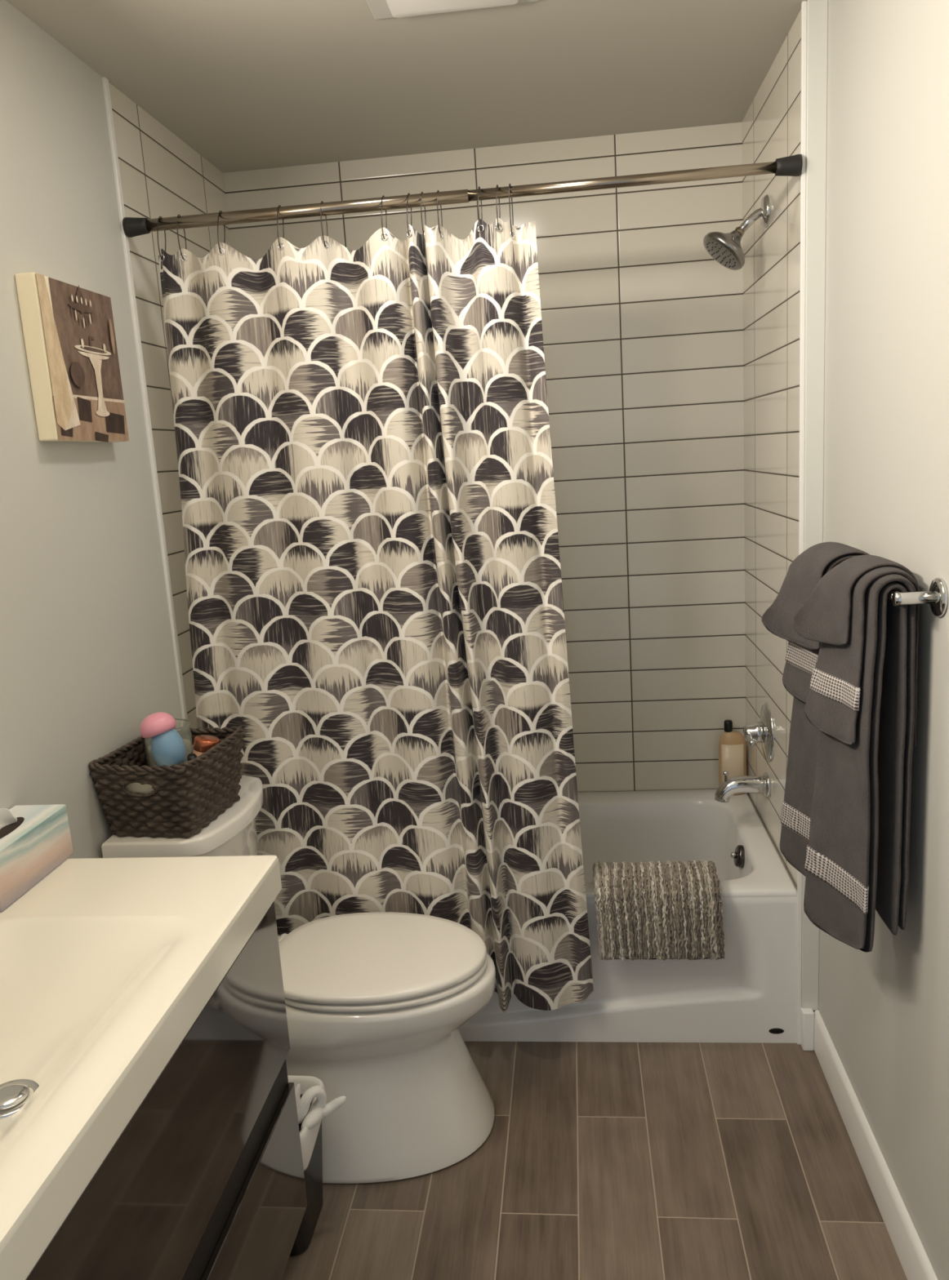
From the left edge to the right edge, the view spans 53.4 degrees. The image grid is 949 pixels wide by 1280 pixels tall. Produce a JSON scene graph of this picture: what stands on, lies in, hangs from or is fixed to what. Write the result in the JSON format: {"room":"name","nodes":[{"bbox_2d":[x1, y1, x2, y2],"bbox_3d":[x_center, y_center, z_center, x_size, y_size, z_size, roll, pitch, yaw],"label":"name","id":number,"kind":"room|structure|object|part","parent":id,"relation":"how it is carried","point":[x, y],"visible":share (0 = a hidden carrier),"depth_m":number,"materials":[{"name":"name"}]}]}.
{"room":"bathroom","nodes":[
{"label":"bathroom","id":0,"kind":"room"},
{"bbox_2d":[0,0,231,858],"bbox_3d":[-0.913,0.119,1.372,0.120,2.400,3.489,-2,11,6],"label":"wall","id":1,"kind":"structure","parent":0,"point":[86,649],"depth_m":1.95,"materials":[{"name":"grey paint"}]},
{"bbox_2d":[14,271,128,442],"bbox_3d":[-0.798,-0.554,1.903,0.046,0.306,0.294,-2,11,6],"label":"picture","id":2,"kind":"object","parent":1,"relation":"attached to","point":[68,331],"visible":1,"depth_m":1.84,"materials":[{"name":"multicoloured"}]},
{"bbox_2d":[102,76,187,719],"bbox_3d":[-0.751,-0.081,2.341,0.008,2.400,0.018,-2,11,6],"label":"trim","id":3,"kind":"structure","parent":1,"relation":"attached to","point":[105,82],"depth_m":2.24,"materials":[{"name":"white paint"}]},
{"bbox_2d":[26,901,306,1279],"bbox_3d":[-0.606,0.851,1.210,0.460,0.621,1.029,-2,11,6],"label":"vanity cabinet","id":4,"kind":"object","parent":1,"relation":"attached to","point":[205,1180],"visible":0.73,"depth_m":1.33,"materials":[{"name":"black wood"}]},
{"bbox_2d":[0,855,281,1279],"bbox_3d":[-0.621,0.511,1.143,0.478,0.066,1.045,-2,11,6],"label":"sink","id":5,"kind":"object","parent":4,"relation":"in","point":[107,965],"visible":0.91,"depth_m":1.27,"materials":[{"name":"white ceramic"}]},
{"bbox_2d":[0,804,73,911],"bbox_3d":[-0.771,0.339,1.560,0.095,0.130,0.217,-2,11,6],"label":"tissue box","id":6,"kind":"object","parent":5,"relation":"on","point":[35,840],"visible":1,"depth_m":1.56,"materials":[{"name":"multicoloured cardboard"}]},
{"bbox_3d":[-0.392,0.865,1.192,0.011,0.065,1.026,-2,11,6],"label":"finger pull","id":7,"kind":"part","parent":4,"relation":"part of","materials":[{"name":"black"}]},
{"bbox_3d":[-0.377,1.021,1.221,0.021,0.255,1.029,-2,11,6],"label":"drawer","id":8,"kind":"part","parent":4,"relation":"part of","materials":[{"name":"black wood"}]},
{"bbox_2d":[122,154,802,237],"bbox_3d":[-0.053,-0.981,2.093,1.503,0.043,0.043,-2,11,6],"label":"shower rod","id":9,"kind":"object","parent":1,"relation":"attached to","point":[789,166],"visible":1,"depth_m":2.08,"materials":[{"name":"silver metal"}]},
{"bbox_2d":[156,216,166,259],"bbox_3d":[-0.716,-0.920,2.163,0.004,0.099,0.040,-1,11,12],"label":"curtain hook","id":10,"kind":"object","parent":9,"relation":"hanging from","point":[159,216],"visible":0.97,"depth_m":2.15,"materials":[{"name":"grey metal"}]},
{"bbox_2d":[176,214,186,259],"bbox_3d":[-0.671,-0.924,2.167,0.002,0.099,0.036,-1,11,13],"label":"curtain hook","id":11,"kind":"object","parent":9,"relation":"hanging from","point":[178,215],"visible":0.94,"depth_m":2.16,"materials":[{"name":"grey metal"}]},
{"bbox_2d":[217,210,225,253],"bbox_3d":[-0.574,-0.925,2.143,0.005,0.099,0.044,-2,11,10],"label":"curtain hook","id":12,"kind":"object","parent":9,"relation":"hanging from","point":[220,211],"visible":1,"depth_m":2.13,"materials":[{"name":"grey metal"}]},
{"bbox_2d":[276,204,284,248],"bbox_3d":[-0.437,-0.931,2.130,0.005,0.099,0.042,-1,11,11],"label":"curtain hook","id":13,"kind":"object","parent":9,"relation":"hanging from","point":[278,205],"visible":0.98,"depth_m":2.12,"materials":[{"name":"grey metal"}]},
{"bbox_2d":[320,200,328,247],"bbox_3d":[-0.339,-0.938,2.130,0.003,0.099,0.036,-1,11,13],"label":"curtain hook","id":14,"kind":"object","parent":9,"relation":"hanging from","point":[322,201],"visible":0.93,"depth_m":2.12,"materials":[{"name":"grey metal"}]},
{"bbox_2d":[158,217,593,1013],"bbox_3d":[-0.235,0.011,2.291,0.973,1.885,0.127,-2,11,8],"label":"shower curtain","id":15,"kind":"object","parent":9,"relation":"hanging from","point":[372,559],"visible":0.9,"depth_m":2.25,"materials":[{"name":"fabric"}]},
{"bbox_2d":[381,195,386,239],"bbox_3d":[-0.201,-0.941,2.102,0.005,0.099,0.045,-2,11,10],"label":"curtain hook","id":16,"kind":"object","parent":9,"relation":"hanging from","point":[383,195],"visible":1,"depth_m":2.09,"materials":[{"name":"grey metal"}]},
{"bbox_2d":[406,192,411,235],"bbox_3d":[-0.144,-0.942,2.092,0.005,0.099,0.051,-2,11,9],"label":"curtain hook","id":17,"kind":"object","parent":9,"relation":"hanging from","point":[408,193],"visible":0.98,"depth_m":2.08,"materials":[{"name":"grey metal"}]},
{"bbox_2d":[420,191,426,235],"bbox_3d":[-0.114,-0.946,2.100,0.004,0.099,0.038,-1,11,12],"label":"curtain hook","id":18,"kind":"object","parent":9,"relation":"hanging from","point":[421,192],"visible":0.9,"depth_m":2.09,"materials":[{"name":"grey metal"}]},
{"bbox_2d":[436,190,442,237],"bbox_3d":[-0.077,-0.948,2.102,0.002,0.099,0.036,-1,11,13],"label":"curtain hook","id":19,"kind":"object","parent":9,"relation":"hanging from","point":[437,190],"visible":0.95,"depth_m":2.09,"materials":[{"name":"grey metal"}]},
{"bbox_2d":[477,186,482,231],"bbox_3d":[0.012,-0.950,2.079,0.005,0.099,0.044,-2,11,10],"label":"curtain hook","id":20,"kind":"object","parent":9,"relation":"hanging from","point":[478,188],"visible":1,"depth_m":2.07,"materials":[{"name":"grey metal"}]},
{"bbox_2d":[495,184,500,229],"bbox_3d":[0.052,-0.951,2.075,0.005,0.099,0.044,-1,11,11],"label":"curtain hook","id":21,"kind":"object","parent":9,"relation":"hanging from","point":[496,184],"visible":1,"depth_m":2.06,"materials":[{"name":"grey metal"}]},
{"bbox_2d":[508,183,513,236],"bbox_3d":[0.081,-0.949,2.085,0.002,0.111,0.036,-1,11,13],"label":"curtain hook","id":22,"kind":"object","parent":9,"relation":"hanging from","point":[508,184],"visible":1,"depth_m":2.08,"materials":[{"name":"grey metal"}]},
{"bbox_2d":[5,0,807,173],"bbox_3d":[-0.148,-1.149,1.089,1.764,0.100,3.589,-2,11,6],"label":"ceiling","id":23,"kind":"structure","parent":0,"point":[246,85],"depth_m":2.17,"materials":[{"name":"beige paint"}]},
{"bbox_2d":[365,0,537,19],"bbox_3d":[-0.055,-1.217,1.709,0.330,0.016,0.365,-2,11,6],"label":"ceiling light","id":24,"kind":"object","parent":23,"relation":"attached to","point":[380,9],"visible":1,"depth_m":1.85,"materials":[{"name":"white plastic"}]},
{"bbox_2d":[222,122,745,792],"bbox_3d":[0.091,-0.269,3.031,1.784,2.400,0.100,-2,11,6],"label":"wall","id":25,"kind":"structure","parent":0,"point":[642,328],"depth_m":2.85,"materials":[{"name":"white tile"}]},
{"bbox_2d":[281,1041,906,1279],"bbox_3d":[0.005,1.299,1.569,1.764,0.100,3.589,-2,11,6],"label":"floor","id":26,"kind":"structure","parent":0,"point":[597,1160],"depth_m":1.99,"materials":[{"name":"brown tile"}]},
{"bbox_2d":[101,775,495,1183],"bbox_3d":[-0.337,0.748,2.169,0.772,0.791,0.422,-2,11,6],"label":"toilet","id":27,"kind":"object","parent":26,"relation":"on","point":[376,1003],"visible":0.61,"depth_m":2.05,"materials":[{"name":"white ceramic"}]},
{"bbox_2d":[88,725,244,838],"bbox_3d":[-0.649,0.303,2.042,0.233,0.169,0.282,-1,11,12],"label":"wicker basket","id":28,"kind":"object","parent":27,"relation":"on","point":[186,797],"visible":0.93,"depth_m":1.94,"materials":[{"name":"brown wicker"}]},
{"bbox_2d":[124,782,154,794],"bbox_3d":[-0.669,0.297,1.957,0.096,0.064,0.064,-1,11,12],"label":"toilet roll","id":29,"kind":"object","parent":28,"relation":"in","point":[146,788],"visible":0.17,"depth_m":1.93,"materials":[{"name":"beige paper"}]},
{"bbox_2d":[139,711,186,766],"bbox_3d":[-0.656,0.212,1.994,0.090,0.122,0.075,0,12,16],"label":"bottle","id":30,"kind":"object","parent":28,"relation":"in","point":[168,748],"visible":0.84,"depth_m":1.97,"materials":[{"name":"blue plastic"}]},
{"bbox_2d":[144,718,193,767],"bbox_3d":[-0.674,0.277,2.102,0.100,0.182,0.100,-2,11,6],"label":"clear jar","id":31,"kind":"object","parent":28,"relation":"in","point":[182,727],"visible":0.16,"depth_m":2.07,"materials":[{"name":"clear glass"}]},
{"bbox_2d":[184,753,196,762],"bbox_3d":[-0.595,0.269,1.984,0.029,0.072,0.063,-10,13,-29],"label":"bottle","id":32,"kind":"object","parent":28,"relation":"in","point":[190,756],"visible":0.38,"depth_m":1.96,"materials":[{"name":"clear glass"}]},
{"bbox_2d":[192,734,219,756],"bbox_3d":[-0.585,0.258,2.050,0.072,0.102,0.054,-6,11,-13],"label":"tin","id":33,"kind":"object","parent":28,"relation":"in","point":[202,743],"visible":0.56,"depth_m":2.02,"materials":[{"name":"brown metal"}]},
{"bbox_3d":[-0.619,0.391,2.125,0.251,0.039,0.410,-2,11,6],"label":"tank lid","id":34,"kind":"part","parent":27,"relation":"part of","materials":[{"name":"white ceramic"}]},
{"bbox_3d":[-0.613,0.590,2.165,0.219,0.367,0.384,-2,11,6],"label":"tank","id":35,"kind":"part","parent":27,"relation":"part of","materials":[{"name":"white ceramic"}]},
{"bbox_3d":[-0.220,0.714,2.151,0.497,0.022,0.378,-2,11,6],"label":"lid","id":36,"kind":"part","parent":27,"relation":"part of","materials":[{"name":"white plastic"}]},
{"bbox_3d":[-0.214,0.736,2.154,0.488,0.014,0.378,-2,11,6],"label":"seat","id":37,"kind":"part","parent":27,"relation":"part of","materials":[{"name":"white plastic"}]},
{"bbox_3d":[-0.297,0.943,2.205,0.715,0.390,0.422,-2,11,6],"label":"bowl","id":38,"kind":"part","parent":27,"relation":"part of","materials":[{"name":"white ceramic"}]},
{"bbox_2d":[287,1075,346,1256],"bbox_3d":[-0.391,1.029,1.904,0.276,0.348,0.202,-2,11,6],"label":"waste bin","id":39,"kind":"object","parent":26,"relation":"on","point":[312,1107],"visible":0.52,"depth_m":1.87,"materials":[{"name":"black plastic"}]},
{"bbox_2d":[457,789,796,1043],"bbox_3d":[0.098,0.785,2.814,1.516,0.418,0.734,-2,11,6],"label":"bathtub","id":40,"kind":"object","parent":26,"relation":"on","point":[748,995],"visible":0.33,"depth_m":2.45,"materials":[{"name":"white ceramic"}]},
{"bbox_2d":[591,860,724,960],"bbox_3d":[0.463,0.679,2.401,0.319,0.221,0.179,-2,11,6],"label":"bath mat","id":41,"kind":"object","parent":40,"relation":"on","point":[650,910],"visible":1,"depth_m":2.33,"materials":[{"name":"grey fabric"}]},
{"bbox_2d":[577,789,796,898],"bbox_3d":[0.097,0.750,2.809,1.516,0.348,0.731,-2,11,6],"label":"basin","id":42,"kind":"object","parent":40,"relation":"in","point":[689,824],"depth_m":2.99,"materials":[{"name":"white ceramic"}]},
{"bbox_2d":[718,720,746,795],"bbox_3d":[0.815,0.370,2.986,0.086,0.241,0.051,-2,11,6],"label":"wash bottle","id":43,"kind":"object","parent":40,"relation":"on","point":[731,744],"visible":0.84,"depth_m":2.96,"materials":[{"name":"brown plastic"}]},
{"bbox_3d":[0.730,0.606,2.658,0.018,0.020,0.018,-2,11,6],"label":"overflow knob","id":44,"kind":"part","parent":40,"relation":"part of","materials":[{"name":"silver metal"}]},
{"bbox_3d":[0.749,0.609,2.656,0.036,0.064,0.062,-2,11,6],"label":"overflow plate","id":45,"kind":"part","parent":40,"relation":"part of","materials":[{"name":"silver metal"}]},
{"bbox_2d":[741,9,814,1013],"bbox_3d":[0.864,-0.220,2.533,0.144,2.400,0.739,-2,11,6],"label":"wall","id":46,"kind":"structure","parent":0,"point":[771,125],"depth_m":2.46,"materials":[{"name":"white tile"}]},
{"bbox_2d":[702,194,769,270],"bbox_3d":[0.663,-1.032,2.397,0.160,0.173,0.123,-2,11,6],"label":"shower","id":47,"kind":"object","parent":46,"relation":"attached to","point":[726,249],"visible":1,"depth_m":2.38,"materials":[{"name":"silver metal"}]},
{"bbox_3d":[0.705,-1.064,2.394,0.073,0.058,0.021,-2,11,6],"label":"arm","id":48,"kind":"part","parent":47,"relation":"part of","materials":[{"name":"silver metal"}]},
{"bbox_2d":[714,770,770,802],"bbox_3d":[0.759,0.415,2.688,0.150,0.089,0.072,-2,11,6],"label":"tub spout","id":49,"kind":"object","parent":46,"relation":"attached to","point":[745,784],"visible":1,"depth_m":2.67,"materials":[{"name":"silver metal"}]},
{"bbox_3d":[0.715,0.389,2.687,0.016,0.034,0.016,-2,11,6],"label":"diverter knob","id":50,"kind":"part","parent":49,"relation":"part of","materials":[{"name":"silver metal"}]},
{"bbox_2d":[742,702,773,761],"bbox_3d":[0.790,0.260,2.650,0.068,0.166,0.173,-2,11,6],"label":"shower valve","id":51,"kind":"object","parent":46,"relation":"attached to","point":[762,731],"visible":1,"depth_m":2.62,"materials":[{"name":"silver metal"}]},
{"bbox_3d":[0.762,0.271,2.612,0.017,0.020,0.091,-2,11,10],"label":"lever","id":52,"kind":"part","parent":51,"relation":"part of","materials":[{"name":"silver metal"}]},
{"bbox_2d":[795,0,806,1044],"bbox_3d":[0.754,-0.144,2.182,0.010,2.400,0.010,-2,11,6],"label":"trim","id":53,"kind":"structure","parent":46,"relation":"attached to","point":[803,4],"depth_m":2.08,"materials":[{"name":"white paint"}]},
{"bbox_2d":[800,0,827,1010],"bbox_3d":[0.775,-0.193,2.163,0.041,2.300,0.010,-2,11,6],"label":"trim","id":54,"kind":"structure","parent":46,"relation":"attached to","point":[816,10],"depth_m":2.05,"materials":[{"name":"white paint"}]},
{"bbox_2d":[817,0,948,1279],"bbox_3d":[0.713,0.124,0.829,0.100,2.400,2.750,-2,11,6],"label":"wall","id":55,"kind":"structure","parent":0,"point":[883,1010],"depth_m":1.65,"materials":[{"name":"grey paint"}]},
{"bbox_2d":[800,1007,937,1279],"bbox_3d":[0.713,1.250,1.057,0.043,0.107,2.750,-2,11,6],"label":"baseboard","id":56,"kind":"structure","parent":55,"relation":"attached to","point":[913,1260],"depth_m":1.94,"materials":[{"name":"white paint"}]},
{"bbox_2d":[886,577,947,617],"bbox_3d":[0.714,-0.112,1.706,0.069,0.062,0.539,-2,11,6],"label":"towel bar","id":57,"kind":"object","parent":55,"relation":"attached to","point":[936,597],"visible":0.39,"depth_m":1.46,"materials":[{"name":"silver metal"}]},
{"bbox_2d":[778,560,842,875],"bbox_3d":[0.692,0.163,1.871,0.133,0.669,0.193,-2,11,6],"label":"bath towel","id":58,"kind":"object","parent":57,"relation":"hanging from","point":[796,807],"visible":0.1,"depth_m":1.94,"materials":[{"name":"grey fabric"}]},
{"bbox_2d":[782,553,859,702],"bbox_3d":[0.687,-0.018,1.834,0.137,0.315,0.191,-2,11,6],"label":"hand towel","id":59,"kind":"object","parent":58,"relation":"on","point":[800,661],"visible":0.12,"depth_m":1.88,"materials":[{"name":"grey fabric"}]},
{"bbox_2d":[760,542,869,650],"bbox_3d":[0.665,-0.086,1.822,0.184,0.190,0.183,-2,11,6],"label":"washcloth","id":60,"kind":"object","parent":59,"relation":"on","point":[806,569],"visible":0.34,"depth_m":1.84,"materials":[{"name":"grey fabric"}]},
{"bbox_2d":[803,573,915,952],"bbox_3d":[0.663,0.216,1.640,0.135,0.681,0.178,-2,11,6],"label":"bath towel","id":61,"kind":"object","parent":57,"relation":"hanging from","point":[856,864],"visible":0.78,"depth_m":1.60,"materials":[{"name":"grey fabric"}]},
{"bbox_2d":[803,566,919,747],"bbox_3d":[0.658,0.022,1.612,0.149,0.305,0.162,-2,11,6],"label":"hand towel","id":62,"kind":"object","parent":61,"relation":"on","point":[831,706],"visible":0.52,"depth_m":1.59,"materials":[{"name":"grey fabric"}]},
{"bbox_2d":[792,555,919,646],"bbox_3d":[0.648,-0.063,1.612,0.175,0.153,0.127,-2,11,6],"label":"washcloth","id":63,"kind":"object","parent":62,"relation":"on","point":[824,616],"visible":0.62,"depth_m":1.61,"materials":[{"name":"grey fabric"}]},
{"bbox_3d":[0.689,-0.065,1.473,0.066,0.022,0.022,-2,11,6],"label":"post","id":64,"kind":"part","parent":57,"relation":"part of","materials":[{"name":"silver metal"}]}
]}

